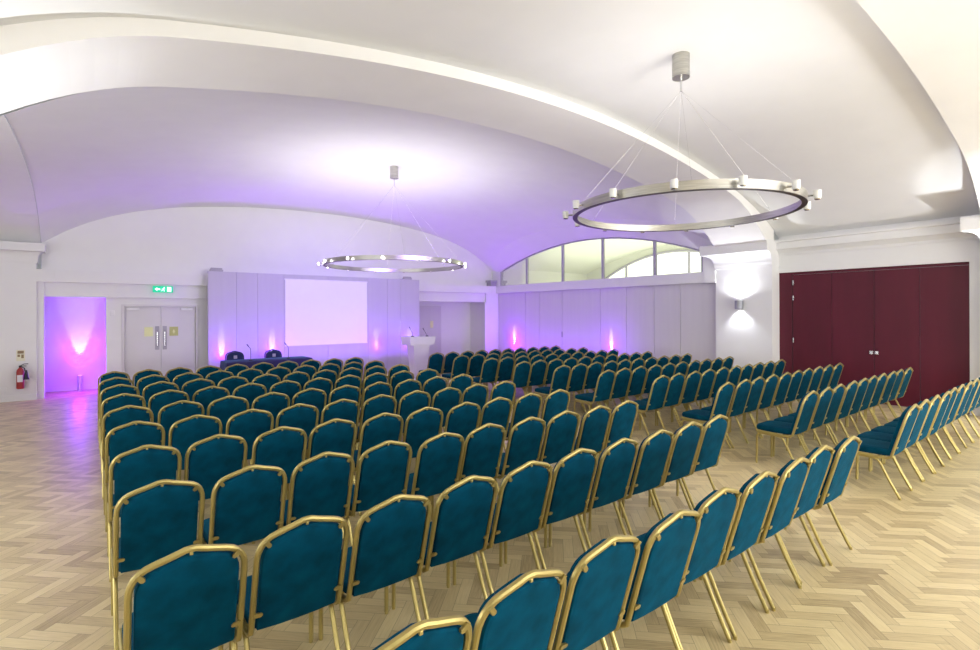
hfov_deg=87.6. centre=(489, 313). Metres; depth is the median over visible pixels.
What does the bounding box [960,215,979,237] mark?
trim
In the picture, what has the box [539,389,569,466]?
banquet chair
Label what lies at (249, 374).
banquet chair
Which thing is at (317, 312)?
projection screen
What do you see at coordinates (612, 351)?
banquet chair
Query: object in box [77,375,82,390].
uplighter
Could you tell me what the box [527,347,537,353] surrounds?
banquet chair
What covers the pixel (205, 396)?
banquet chair
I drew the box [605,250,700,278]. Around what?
window
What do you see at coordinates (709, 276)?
trim
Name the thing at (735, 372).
banquet chair
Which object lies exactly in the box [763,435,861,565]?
banquet chair
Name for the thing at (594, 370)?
banquet chair
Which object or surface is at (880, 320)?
door
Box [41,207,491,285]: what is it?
wall
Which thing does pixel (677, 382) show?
banquet chair
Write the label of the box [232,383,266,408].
banquet chair
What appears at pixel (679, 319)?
wall partition
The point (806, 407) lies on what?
banquet chair
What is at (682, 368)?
banquet chair
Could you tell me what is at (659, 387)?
banquet chair
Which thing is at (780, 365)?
banquet chair
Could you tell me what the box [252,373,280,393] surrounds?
banquet chair
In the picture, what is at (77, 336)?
wall
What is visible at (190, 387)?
banquet chair
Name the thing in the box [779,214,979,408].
wall
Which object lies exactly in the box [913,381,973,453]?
banquet chair
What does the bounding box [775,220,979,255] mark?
trim
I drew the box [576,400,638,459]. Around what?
banquet chair
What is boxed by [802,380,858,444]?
banquet chair
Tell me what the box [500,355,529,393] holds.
banquet chair
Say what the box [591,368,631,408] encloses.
banquet chair
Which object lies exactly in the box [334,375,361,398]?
banquet chair
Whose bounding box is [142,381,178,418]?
banquet chair
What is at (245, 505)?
banquet chair
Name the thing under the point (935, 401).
banquet chair
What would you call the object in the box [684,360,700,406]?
banquet chair
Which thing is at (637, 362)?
banquet chair
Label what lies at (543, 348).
banquet chair
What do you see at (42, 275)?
trim
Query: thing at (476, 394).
banquet chair
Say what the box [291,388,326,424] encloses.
banquet chair
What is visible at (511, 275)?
window
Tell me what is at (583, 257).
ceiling
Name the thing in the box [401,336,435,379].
lectern
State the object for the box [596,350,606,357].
banquet chair
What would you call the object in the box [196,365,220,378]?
banquet chair
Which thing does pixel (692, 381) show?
banquet chair
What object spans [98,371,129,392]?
banquet chair
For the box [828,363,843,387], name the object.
banquet chair
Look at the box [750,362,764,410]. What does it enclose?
banquet chair
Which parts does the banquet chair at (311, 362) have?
frame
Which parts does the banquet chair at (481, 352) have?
backrest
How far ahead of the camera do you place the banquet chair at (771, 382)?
7.59 m
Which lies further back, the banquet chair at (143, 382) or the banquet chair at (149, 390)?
the banquet chair at (143, 382)
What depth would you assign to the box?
13.07 m
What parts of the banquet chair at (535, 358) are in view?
backrest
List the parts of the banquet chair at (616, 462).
leg, leg, frame, backrest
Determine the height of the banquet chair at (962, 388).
0.932 m
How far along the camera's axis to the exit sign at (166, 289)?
12.67 m
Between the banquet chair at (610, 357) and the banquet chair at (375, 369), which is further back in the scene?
the banquet chair at (610, 357)
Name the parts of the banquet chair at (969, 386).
frame, backrest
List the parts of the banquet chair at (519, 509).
leg, seat, leg, frame, backrest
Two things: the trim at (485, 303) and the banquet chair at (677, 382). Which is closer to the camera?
the banquet chair at (677, 382)
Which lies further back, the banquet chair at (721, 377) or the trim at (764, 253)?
the trim at (764, 253)
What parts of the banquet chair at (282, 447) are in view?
frame, backrest, leg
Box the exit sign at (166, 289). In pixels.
[153,285,172,292]
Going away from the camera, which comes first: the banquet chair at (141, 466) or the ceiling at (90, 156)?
the banquet chair at (141, 466)
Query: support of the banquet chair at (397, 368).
on the floor
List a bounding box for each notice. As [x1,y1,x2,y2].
[144,327,152,335]
[169,327,177,335]
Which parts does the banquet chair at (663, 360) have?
backrest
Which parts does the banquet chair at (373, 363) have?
backrest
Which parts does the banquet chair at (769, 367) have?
frame, backrest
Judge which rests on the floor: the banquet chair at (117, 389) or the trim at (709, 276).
the banquet chair at (117, 389)
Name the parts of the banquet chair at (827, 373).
frame, backrest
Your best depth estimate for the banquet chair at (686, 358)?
11.52 m
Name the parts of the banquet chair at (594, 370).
frame, backrest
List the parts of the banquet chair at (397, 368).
frame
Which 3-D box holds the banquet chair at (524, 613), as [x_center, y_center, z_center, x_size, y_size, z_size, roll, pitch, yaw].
[-0.030,1.381,2.036,0.432,0.932,0.595,0,0,-38]
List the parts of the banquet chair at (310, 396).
frame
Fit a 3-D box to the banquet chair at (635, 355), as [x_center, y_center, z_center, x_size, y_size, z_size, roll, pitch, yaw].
[3.255,1.367,12.160,0.432,0.932,0.595,0,0,-38]
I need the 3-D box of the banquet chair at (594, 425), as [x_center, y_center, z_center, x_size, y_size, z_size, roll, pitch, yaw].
[0.916,1.377,5.300,0.432,0.932,0.595,0,0,-38]
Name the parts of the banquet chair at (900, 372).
backrest, frame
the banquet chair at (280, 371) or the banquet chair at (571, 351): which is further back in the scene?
the banquet chair at (571, 351)
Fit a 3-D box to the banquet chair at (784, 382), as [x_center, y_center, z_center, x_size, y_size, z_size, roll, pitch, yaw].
[4.377,1.362,8.037,0.432,0.932,0.595,0,0,-38]
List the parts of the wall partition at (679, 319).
partition panel, partition panel, partition panel, partition panel, partition panel, partition panel, partition panel, partition panel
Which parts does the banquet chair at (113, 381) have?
frame, backrest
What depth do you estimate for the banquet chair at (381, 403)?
5.81 m
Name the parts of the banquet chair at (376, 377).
backrest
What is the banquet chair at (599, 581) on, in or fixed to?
on the floor
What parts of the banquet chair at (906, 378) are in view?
frame, backrest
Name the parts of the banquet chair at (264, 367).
frame, backrest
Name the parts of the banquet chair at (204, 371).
frame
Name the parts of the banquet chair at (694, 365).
frame, backrest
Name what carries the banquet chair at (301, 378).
on the floor
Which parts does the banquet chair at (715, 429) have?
leg, frame, backrest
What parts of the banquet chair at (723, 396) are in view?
seat, frame, backrest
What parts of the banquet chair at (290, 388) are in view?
frame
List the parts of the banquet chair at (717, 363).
backrest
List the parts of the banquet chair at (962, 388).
frame, backrest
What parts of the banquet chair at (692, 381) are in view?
frame, backrest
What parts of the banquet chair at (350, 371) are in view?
frame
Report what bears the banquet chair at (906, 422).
on the floor
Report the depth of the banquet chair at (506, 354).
12.10 m
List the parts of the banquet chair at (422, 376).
frame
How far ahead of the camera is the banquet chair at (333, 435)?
4.49 m
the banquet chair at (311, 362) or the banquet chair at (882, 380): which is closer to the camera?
the banquet chair at (882, 380)
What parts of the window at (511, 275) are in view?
pane, head frame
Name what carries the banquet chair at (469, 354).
on the floor
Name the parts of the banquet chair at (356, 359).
backrest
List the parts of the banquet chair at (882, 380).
frame, backrest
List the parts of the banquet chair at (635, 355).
backrest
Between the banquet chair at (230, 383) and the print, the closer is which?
the banquet chair at (230, 383)
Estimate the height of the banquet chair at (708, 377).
0.932 m
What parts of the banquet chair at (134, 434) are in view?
leg, frame, backrest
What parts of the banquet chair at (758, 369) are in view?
frame, backrest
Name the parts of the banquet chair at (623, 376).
backrest, frame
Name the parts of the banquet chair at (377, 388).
backrest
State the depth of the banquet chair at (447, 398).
6.41 m
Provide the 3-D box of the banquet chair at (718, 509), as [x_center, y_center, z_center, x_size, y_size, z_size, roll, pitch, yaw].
[1.053,1.377,2.899,0.432,0.932,0.595,0,0,-38]
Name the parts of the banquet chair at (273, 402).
frame, backrest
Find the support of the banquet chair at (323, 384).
on the floor
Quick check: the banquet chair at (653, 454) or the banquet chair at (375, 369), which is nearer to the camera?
the banquet chair at (653, 454)
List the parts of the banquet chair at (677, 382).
backrest, frame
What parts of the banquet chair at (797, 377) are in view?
frame, backrest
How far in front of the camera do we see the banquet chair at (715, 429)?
4.62 m
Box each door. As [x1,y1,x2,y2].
[121,304,197,385]
[419,306,440,363]
[779,262,969,413]
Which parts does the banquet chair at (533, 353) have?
backrest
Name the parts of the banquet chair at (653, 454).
leg, frame, backrest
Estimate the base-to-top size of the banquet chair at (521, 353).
0.932 m
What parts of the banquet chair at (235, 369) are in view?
frame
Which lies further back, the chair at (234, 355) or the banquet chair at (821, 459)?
the chair at (234, 355)
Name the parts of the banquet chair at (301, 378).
frame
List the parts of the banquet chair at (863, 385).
frame, backrest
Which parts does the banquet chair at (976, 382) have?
backrest, frame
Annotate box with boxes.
[209,268,222,271]
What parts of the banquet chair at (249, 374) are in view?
frame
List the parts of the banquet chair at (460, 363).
seat, backrest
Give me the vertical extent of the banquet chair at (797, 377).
0.932 m
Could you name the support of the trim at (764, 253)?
attached to the wall at (534, 276)
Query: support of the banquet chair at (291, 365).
on the floor
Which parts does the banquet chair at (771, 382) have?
frame, backrest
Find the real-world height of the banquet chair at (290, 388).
0.932 m
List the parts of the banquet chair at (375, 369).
backrest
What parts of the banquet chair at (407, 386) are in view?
backrest, frame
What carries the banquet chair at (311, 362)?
on the floor
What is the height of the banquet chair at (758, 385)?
0.932 m
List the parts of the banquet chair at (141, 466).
leg, frame, backrest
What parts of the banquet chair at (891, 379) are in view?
frame, backrest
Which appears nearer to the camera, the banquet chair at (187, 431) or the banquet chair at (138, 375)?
the banquet chair at (187, 431)
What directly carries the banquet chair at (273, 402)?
on the floor
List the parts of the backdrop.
backdrop panel, backdrop panel, backdrop panel, backdrop panel, backdrop panel, backdrop panel, backdrop panel, backdrop panel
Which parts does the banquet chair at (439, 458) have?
seat, backrest, frame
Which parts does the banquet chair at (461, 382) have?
frame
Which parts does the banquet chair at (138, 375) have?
frame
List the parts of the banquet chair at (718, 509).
seat, backrest, frame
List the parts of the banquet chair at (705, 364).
backrest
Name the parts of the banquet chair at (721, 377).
frame, backrest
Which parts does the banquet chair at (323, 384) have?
frame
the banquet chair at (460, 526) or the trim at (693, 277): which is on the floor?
the banquet chair at (460, 526)
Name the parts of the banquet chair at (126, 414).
frame, backrest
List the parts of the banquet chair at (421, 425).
frame, backrest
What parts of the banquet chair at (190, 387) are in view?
frame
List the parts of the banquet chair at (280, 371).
frame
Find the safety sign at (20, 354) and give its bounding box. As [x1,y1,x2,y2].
[16,350,24,360]
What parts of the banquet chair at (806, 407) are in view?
leg, leg, seat, frame, backrest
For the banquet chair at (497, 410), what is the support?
on the floor
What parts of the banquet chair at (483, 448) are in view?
leg, frame, backrest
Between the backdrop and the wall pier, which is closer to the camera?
the wall pier
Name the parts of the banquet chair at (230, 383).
frame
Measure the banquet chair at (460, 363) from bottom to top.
0.932 m
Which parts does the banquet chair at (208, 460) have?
backrest, frame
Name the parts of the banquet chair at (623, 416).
frame, backrest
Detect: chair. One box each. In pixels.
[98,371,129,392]
[98,377,133,440]
[99,384,139,455]
[101,393,145,474]
[101,405,153,498]
[103,421,164,531]
[107,444,181,581]
[110,479,204,649]
[118,544,247,649]
[132,369,162,388]
[136,374,169,395]
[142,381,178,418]
[148,389,188,430]
[158,400,203,445]
[165,367,192,385]
[168,414,221,469]
[172,372,202,391]
[181,378,214,401]
[184,434,247,544]
[192,386,229,415]
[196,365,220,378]
[197,465,286,544]
[205,370,233,385]
[207,396,248,466]
[217,376,248,395]
[224,364,248,375]
[225,351,243,359]
[226,409,273,459]
[229,515,349,649]
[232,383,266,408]
[237,368,262,382]
[242,392,289,464]
[251,426,306,543]
[252,362,273,374]
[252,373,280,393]
[264,349,281,357]
[266,366,290,380]
[269,380,300,405]
[275,403,318,454]
[277,361,298,372]
[278,451,354,535]
[283,371,309,390]
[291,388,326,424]
[293,365,316,379]
[300,359,320,371]
[301,418,356,516]
[303,377,332,407]
[306,399,359,472]
[312,369,337,389]
[318,363,339,380]
[319,494,431,649]
[323,358,342,372]
[328,385,360,448]
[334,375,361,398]
[338,367,362,387]
[342,361,363,371]
[344,357,363,365]
[345,440,411,545]
[349,412,403,515]
[355,394,396,449]
[358,382,392,425]
[360,372,388,407]
[361,360,384,387]
[361,366,386,396]
[372,615,471,649]
[388,364,409,383]
[390,370,413,399]
[392,475,497,618]
[393,379,421,433]
[397,390,430,432]
[402,406,442,494]
[403,432,464,521]
[416,368,438,390]
[419,352,443,376]
[422,376,447,430]
[431,387,461,426]
[431,423,505,520]
[440,351,459,376]
[441,383,488,432]
[442,355,468,382]
[444,402,480,440]
[448,351,473,386]
[449,374,472,403]
[453,460,552,594]
[458,568,566,649]
[467,354,484,383]
[473,350,487,385]
[473,358,498,386]
[478,397,511,452]
[481,353,499,388]
[484,356,514,387]
[487,352,513,386]
[488,349,500,355]
[489,380,515,415]
[495,416,545,494]
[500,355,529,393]
[501,348,513,354]
[501,351,527,381]
[504,393,541,451]
[504,448,598,568]
[509,361,530,408]
[514,347,525,356]
[514,360,546,403]
[515,354,544,393]
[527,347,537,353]
[527,350,540,387]
[530,358,562,398]
[533,365,570,397]
[538,346,549,352]
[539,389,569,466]
[539,410,579,463]
[541,349,552,357]
[541,353,557,386]
[543,352,570,386]
[545,405,611,468]
[546,357,577,400]
[549,438,638,548]
[550,345,560,352]
[552,535,641,649]
[554,348,564,356]
[566,348,576,355]
[566,363,587,411]
[566,509,701,649]
[567,362,602,411]
[571,351,583,359]
[573,356,591,394]
[574,355,604,392]
[574,369,615,415]
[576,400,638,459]
[577,347,587,353]
[583,360,617,406]
[584,351,595,358]
[588,429,674,534]
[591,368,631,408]
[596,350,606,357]
[604,354,617,363]
[607,349,618,356]
[608,366,647,417]
[609,359,630,405]
[611,358,644,400]
[617,353,629,362]
[622,421,703,518]
[623,364,661,417]
[624,356,657,398]
[629,352,641,361]
[630,487,741,649]
[631,375,669,435]
[638,363,675,413]
[641,351,652,360]
[642,373,685,434]
[647,355,668,394]
[652,414,729,509]
[657,371,701,425]
[669,354,680,365]
[672,369,715,421]
[674,361,688,407]
[680,353,691,364]
[681,382,734,448]
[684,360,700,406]
[687,367,729,419]
[693,470,779,640]
[697,358,711,405]
[699,457,811,610]
[700,379,752,447]
[701,365,741,416]
[708,357,722,402]
[722,356,733,370]
[728,376,765,441]
[730,374,779,437]
[732,444,834,584]
[738,363,753,382]
[744,372,792,427]
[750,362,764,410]
[756,390,819,462]
[761,360,775,407]
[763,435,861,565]
[768,370,803,414]
[769,368,813,417]
[773,359,785,407]
[773,387,834,456]
[780,366,823,413]
[788,384,845,447]
[791,364,833,413]
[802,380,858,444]
[815,378,869,439]
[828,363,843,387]
[835,375,878,433]
[837,373,887,429]
[847,371,897,426]
[854,404,920,499]
[855,369,904,421]
[857,399,931,488]
[865,367,913,419]
[871,395,941,481]
[883,391,951,473]
[893,387,958,465]
[911,384,965,457]
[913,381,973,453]
[929,378,979,442]
[930,377,979,442]
[938,397,979,435]
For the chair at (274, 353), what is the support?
on the floor
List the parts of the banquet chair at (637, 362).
backrest, frame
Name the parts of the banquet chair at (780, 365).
frame, backrest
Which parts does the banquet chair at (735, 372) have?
frame, backrest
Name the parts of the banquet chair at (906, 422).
leg, seat, frame, backrest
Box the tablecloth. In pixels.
[220,356,311,369]
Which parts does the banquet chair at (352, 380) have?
backrest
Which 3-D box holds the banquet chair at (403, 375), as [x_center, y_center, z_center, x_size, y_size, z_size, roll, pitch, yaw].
[-1.574,1.388,8.488,0.432,0.932,0.595,0,0,-38]
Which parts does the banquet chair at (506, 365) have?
frame, backrest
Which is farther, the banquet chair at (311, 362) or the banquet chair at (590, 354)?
the banquet chair at (590, 354)
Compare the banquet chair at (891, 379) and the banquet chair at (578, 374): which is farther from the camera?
the banquet chair at (578, 374)
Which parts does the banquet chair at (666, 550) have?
frame, backrest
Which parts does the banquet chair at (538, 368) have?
frame, backrest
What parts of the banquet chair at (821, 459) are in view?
backrest, frame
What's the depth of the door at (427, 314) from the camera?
18.57 m
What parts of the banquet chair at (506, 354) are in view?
backrest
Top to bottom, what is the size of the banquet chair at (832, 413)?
0.932 m
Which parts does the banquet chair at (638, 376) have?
frame, backrest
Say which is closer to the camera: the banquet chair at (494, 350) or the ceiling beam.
the ceiling beam
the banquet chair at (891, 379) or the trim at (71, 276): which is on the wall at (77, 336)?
the trim at (71, 276)
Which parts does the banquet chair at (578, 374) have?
backrest, frame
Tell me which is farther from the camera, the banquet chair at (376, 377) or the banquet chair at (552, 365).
the banquet chair at (552, 365)
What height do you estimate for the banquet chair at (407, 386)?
0.932 m
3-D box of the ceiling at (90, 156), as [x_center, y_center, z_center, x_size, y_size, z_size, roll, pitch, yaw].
[-2.250,-2.503,11.901,12.850,1.820,8.900,0,0,-38]
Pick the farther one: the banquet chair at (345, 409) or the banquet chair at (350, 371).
the banquet chair at (350, 371)
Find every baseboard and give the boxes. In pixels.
[0,394,36,402]
[45,384,97,391]
[970,409,979,415]
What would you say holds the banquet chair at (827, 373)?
on the floor
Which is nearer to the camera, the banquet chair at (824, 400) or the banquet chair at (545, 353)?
the banquet chair at (824, 400)
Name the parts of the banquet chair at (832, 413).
backrest, frame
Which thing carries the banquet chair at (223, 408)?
on the floor
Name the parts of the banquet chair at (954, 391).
backrest, frame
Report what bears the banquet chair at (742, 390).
on the floor
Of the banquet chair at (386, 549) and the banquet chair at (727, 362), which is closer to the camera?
the banquet chair at (386, 549)
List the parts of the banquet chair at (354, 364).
backrest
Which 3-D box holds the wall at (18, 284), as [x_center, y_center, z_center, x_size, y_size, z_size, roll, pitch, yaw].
[-11.648,0.397,10.723,3.280,3.000,1.350,0,0,-38]
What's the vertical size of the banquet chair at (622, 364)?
0.932 m
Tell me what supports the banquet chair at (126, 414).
on the floor
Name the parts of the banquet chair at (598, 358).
backrest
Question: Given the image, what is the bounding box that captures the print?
[17,351,23,357]
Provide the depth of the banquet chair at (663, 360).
10.93 m
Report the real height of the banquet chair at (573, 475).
0.932 m
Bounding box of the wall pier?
[716,265,779,367]
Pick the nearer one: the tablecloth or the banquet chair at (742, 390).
the banquet chair at (742, 390)
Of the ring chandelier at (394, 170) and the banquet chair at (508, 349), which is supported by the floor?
the banquet chair at (508, 349)
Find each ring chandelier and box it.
[317,166,465,272]
[563,51,821,232]
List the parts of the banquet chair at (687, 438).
leg, frame, backrest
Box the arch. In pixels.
[492,219,714,285]
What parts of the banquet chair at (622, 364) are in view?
backrest, frame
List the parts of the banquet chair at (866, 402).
backrest, frame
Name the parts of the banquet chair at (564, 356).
backrest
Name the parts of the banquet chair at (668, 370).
backrest, frame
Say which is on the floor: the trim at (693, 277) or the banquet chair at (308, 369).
the banquet chair at (308, 369)
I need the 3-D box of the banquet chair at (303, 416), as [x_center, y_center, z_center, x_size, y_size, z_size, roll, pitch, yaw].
[-2.131,1.390,5.466,0.432,0.932,0.595,0,0,-38]
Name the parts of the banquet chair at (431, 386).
frame, backrest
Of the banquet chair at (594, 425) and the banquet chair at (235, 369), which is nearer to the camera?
the banquet chair at (594, 425)
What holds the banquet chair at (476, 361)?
on the floor
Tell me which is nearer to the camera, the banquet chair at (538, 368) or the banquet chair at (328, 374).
the banquet chair at (328, 374)
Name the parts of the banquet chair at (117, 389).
frame, backrest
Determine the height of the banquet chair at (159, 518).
0.932 m
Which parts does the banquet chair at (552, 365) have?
frame, backrest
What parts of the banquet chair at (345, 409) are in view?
frame, backrest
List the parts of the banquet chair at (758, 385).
backrest, frame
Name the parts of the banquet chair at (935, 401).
seat, frame, backrest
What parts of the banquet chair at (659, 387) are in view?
seat, leg, frame, backrest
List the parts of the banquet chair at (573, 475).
leg, leg, frame, backrest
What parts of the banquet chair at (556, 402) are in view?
backrest, frame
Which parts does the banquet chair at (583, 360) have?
backrest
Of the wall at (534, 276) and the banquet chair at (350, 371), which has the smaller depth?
the banquet chair at (350, 371)
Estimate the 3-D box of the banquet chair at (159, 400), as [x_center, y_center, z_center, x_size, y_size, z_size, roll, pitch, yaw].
[-4.095,1.399,6.481,0.432,0.932,0.595,0,0,-38]
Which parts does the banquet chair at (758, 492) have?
frame, backrest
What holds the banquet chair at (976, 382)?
on the floor
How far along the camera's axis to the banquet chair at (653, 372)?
9.05 m
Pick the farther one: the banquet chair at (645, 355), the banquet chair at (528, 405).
the banquet chair at (645, 355)
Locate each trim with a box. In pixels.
[0,241,45,265]
[36,269,53,281]
[44,282,484,301]
[54,270,495,292]
[484,302,486,352]
[486,280,496,285]
[495,272,703,293]
[699,239,778,269]
[703,270,715,282]
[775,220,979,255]
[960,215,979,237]
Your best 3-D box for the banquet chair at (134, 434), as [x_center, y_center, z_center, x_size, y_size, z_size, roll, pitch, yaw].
[-3.233,1.395,4.639,0.432,0.932,0.595,0,0,-38]
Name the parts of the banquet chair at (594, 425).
backrest, frame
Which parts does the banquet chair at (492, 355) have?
backrest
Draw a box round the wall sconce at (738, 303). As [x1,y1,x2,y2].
[735,300,742,308]
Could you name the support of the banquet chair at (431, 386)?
on the floor
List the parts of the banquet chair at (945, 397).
seat, frame, backrest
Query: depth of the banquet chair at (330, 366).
9.57 m
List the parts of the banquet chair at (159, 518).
leg, frame, backrest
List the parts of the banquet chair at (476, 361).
backrest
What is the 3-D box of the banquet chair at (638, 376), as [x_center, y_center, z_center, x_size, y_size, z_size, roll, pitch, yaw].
[2.426,1.371,9.021,0.432,0.932,0.595,0,0,-38]
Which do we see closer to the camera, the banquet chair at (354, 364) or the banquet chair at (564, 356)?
the banquet chair at (354, 364)
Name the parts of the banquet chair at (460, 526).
leg, seat, leg, frame, backrest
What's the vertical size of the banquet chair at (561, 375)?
0.932 m
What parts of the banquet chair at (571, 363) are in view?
backrest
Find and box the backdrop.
[207,271,418,373]
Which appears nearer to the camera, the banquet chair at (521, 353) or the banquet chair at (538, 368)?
the banquet chair at (538, 368)
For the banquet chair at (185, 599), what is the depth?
2.06 m
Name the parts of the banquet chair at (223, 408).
frame, backrest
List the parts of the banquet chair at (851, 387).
frame, backrest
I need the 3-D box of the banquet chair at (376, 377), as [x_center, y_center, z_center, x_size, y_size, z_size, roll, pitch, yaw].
[-1.929,1.389,8.203,0.432,0.932,0.595,0,0,-37]
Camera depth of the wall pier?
11.82 m
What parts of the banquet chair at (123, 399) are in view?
frame, backrest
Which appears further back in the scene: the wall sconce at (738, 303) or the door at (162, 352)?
the door at (162, 352)
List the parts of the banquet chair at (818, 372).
frame, backrest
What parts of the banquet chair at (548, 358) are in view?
backrest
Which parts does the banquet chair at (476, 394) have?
frame, backrest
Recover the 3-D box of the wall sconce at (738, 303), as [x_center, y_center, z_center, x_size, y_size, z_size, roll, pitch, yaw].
[5.808,-0.198,11.916,0.184,0.200,0.184,0,0,-38]
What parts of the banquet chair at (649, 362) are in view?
backrest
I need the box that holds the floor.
[0,363,979,649]
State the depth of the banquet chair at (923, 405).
5.49 m
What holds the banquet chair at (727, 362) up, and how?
on the floor
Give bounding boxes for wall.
[0,115,40,242]
[0,262,40,395]
[37,282,498,398]
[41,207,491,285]
[520,232,871,284]
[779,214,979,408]
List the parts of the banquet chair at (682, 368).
frame, backrest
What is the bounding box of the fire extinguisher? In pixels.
[16,363,28,388]
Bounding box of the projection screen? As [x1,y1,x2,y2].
[284,279,367,345]
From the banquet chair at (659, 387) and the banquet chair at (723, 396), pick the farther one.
the banquet chair at (659, 387)
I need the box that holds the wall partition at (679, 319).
[498,283,715,362]
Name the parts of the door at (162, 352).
push plate, push plate, handle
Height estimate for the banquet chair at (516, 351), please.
0.932 m
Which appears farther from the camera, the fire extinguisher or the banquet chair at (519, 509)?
the fire extinguisher
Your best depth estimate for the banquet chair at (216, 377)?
8.42 m
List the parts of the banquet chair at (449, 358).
backrest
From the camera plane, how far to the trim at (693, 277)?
14.98 m
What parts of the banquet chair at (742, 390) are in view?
seat, frame, backrest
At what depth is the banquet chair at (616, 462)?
3.77 m
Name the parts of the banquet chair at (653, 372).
frame, backrest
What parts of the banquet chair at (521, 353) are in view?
backrest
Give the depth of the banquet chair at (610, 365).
9.86 m
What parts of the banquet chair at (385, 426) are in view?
seat, frame, backrest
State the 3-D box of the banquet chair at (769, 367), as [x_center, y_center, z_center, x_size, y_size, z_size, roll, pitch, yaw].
[5.146,1.359,9.893,0.432,0.932,0.595,0,0,-38]
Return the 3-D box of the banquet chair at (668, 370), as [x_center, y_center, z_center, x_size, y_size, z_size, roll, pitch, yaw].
[3.119,1.368,9.562,0.432,0.932,0.595,0,0,-38]
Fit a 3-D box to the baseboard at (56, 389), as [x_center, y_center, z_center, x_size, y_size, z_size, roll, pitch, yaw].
[-10.219,1.841,12.555,1.220,0.100,0.020,0,0,-38]
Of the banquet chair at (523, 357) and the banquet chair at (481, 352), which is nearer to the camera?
the banquet chair at (523, 357)
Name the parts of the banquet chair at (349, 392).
frame, backrest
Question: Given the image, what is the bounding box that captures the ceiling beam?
[0,17,773,246]
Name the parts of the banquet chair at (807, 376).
backrest, frame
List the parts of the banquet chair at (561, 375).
seat, backrest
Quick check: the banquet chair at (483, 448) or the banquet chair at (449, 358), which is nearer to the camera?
the banquet chair at (483, 448)
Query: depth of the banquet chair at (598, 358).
11.14 m
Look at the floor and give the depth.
3.82 m
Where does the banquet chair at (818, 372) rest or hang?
on the floor
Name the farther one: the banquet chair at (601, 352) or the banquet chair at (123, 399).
the banquet chair at (601, 352)
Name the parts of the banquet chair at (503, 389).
backrest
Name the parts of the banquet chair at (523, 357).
frame, backrest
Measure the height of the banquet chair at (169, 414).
0.932 m
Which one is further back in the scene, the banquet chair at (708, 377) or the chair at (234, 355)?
the chair at (234, 355)
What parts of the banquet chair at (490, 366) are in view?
seat, backrest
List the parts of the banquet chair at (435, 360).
frame, backrest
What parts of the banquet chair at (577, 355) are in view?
backrest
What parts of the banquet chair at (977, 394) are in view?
frame, backrest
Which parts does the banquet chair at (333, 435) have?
backrest, frame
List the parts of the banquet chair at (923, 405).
leg, seat, backrest, frame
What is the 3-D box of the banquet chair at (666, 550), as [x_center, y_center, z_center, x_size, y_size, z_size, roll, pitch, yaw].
[0.710,1.378,2.592,0.432,0.932,0.595,0,0,-38]
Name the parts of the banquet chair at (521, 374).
frame, backrest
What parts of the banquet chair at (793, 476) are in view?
frame, backrest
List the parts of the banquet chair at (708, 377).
frame, backrest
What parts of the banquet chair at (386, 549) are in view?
leg, seat, frame, leg, backrest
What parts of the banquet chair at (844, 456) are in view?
frame, backrest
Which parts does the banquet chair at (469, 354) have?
backrest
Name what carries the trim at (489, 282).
attached to the wall at (77, 336)
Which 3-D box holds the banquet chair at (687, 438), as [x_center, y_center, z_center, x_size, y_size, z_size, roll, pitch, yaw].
[1.526,1.375,4.522,0.432,0.932,0.595,0,0,-38]
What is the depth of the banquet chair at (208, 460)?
3.93 m
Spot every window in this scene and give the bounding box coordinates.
[500,237,702,285]
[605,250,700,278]
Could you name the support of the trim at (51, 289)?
attached to the wall at (77, 336)
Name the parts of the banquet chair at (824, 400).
leg, seat, frame, backrest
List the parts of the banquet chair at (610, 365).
frame, backrest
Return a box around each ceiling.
[0,0,979,237]
[0,86,709,270]
[521,239,666,273]
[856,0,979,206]
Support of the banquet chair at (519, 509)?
on the floor
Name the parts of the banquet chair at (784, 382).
leg, frame, backrest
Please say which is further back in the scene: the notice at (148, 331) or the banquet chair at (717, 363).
the notice at (148, 331)
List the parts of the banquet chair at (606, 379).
seat, backrest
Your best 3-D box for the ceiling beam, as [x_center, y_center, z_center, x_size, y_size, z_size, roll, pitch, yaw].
[0.726,-2.419,7.817,13.400,2.375,1.200,0,0,-38]
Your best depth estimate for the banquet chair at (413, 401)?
6.11 m
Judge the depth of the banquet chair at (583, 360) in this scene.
10.87 m
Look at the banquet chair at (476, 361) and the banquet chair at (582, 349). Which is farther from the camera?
the banquet chair at (582, 349)

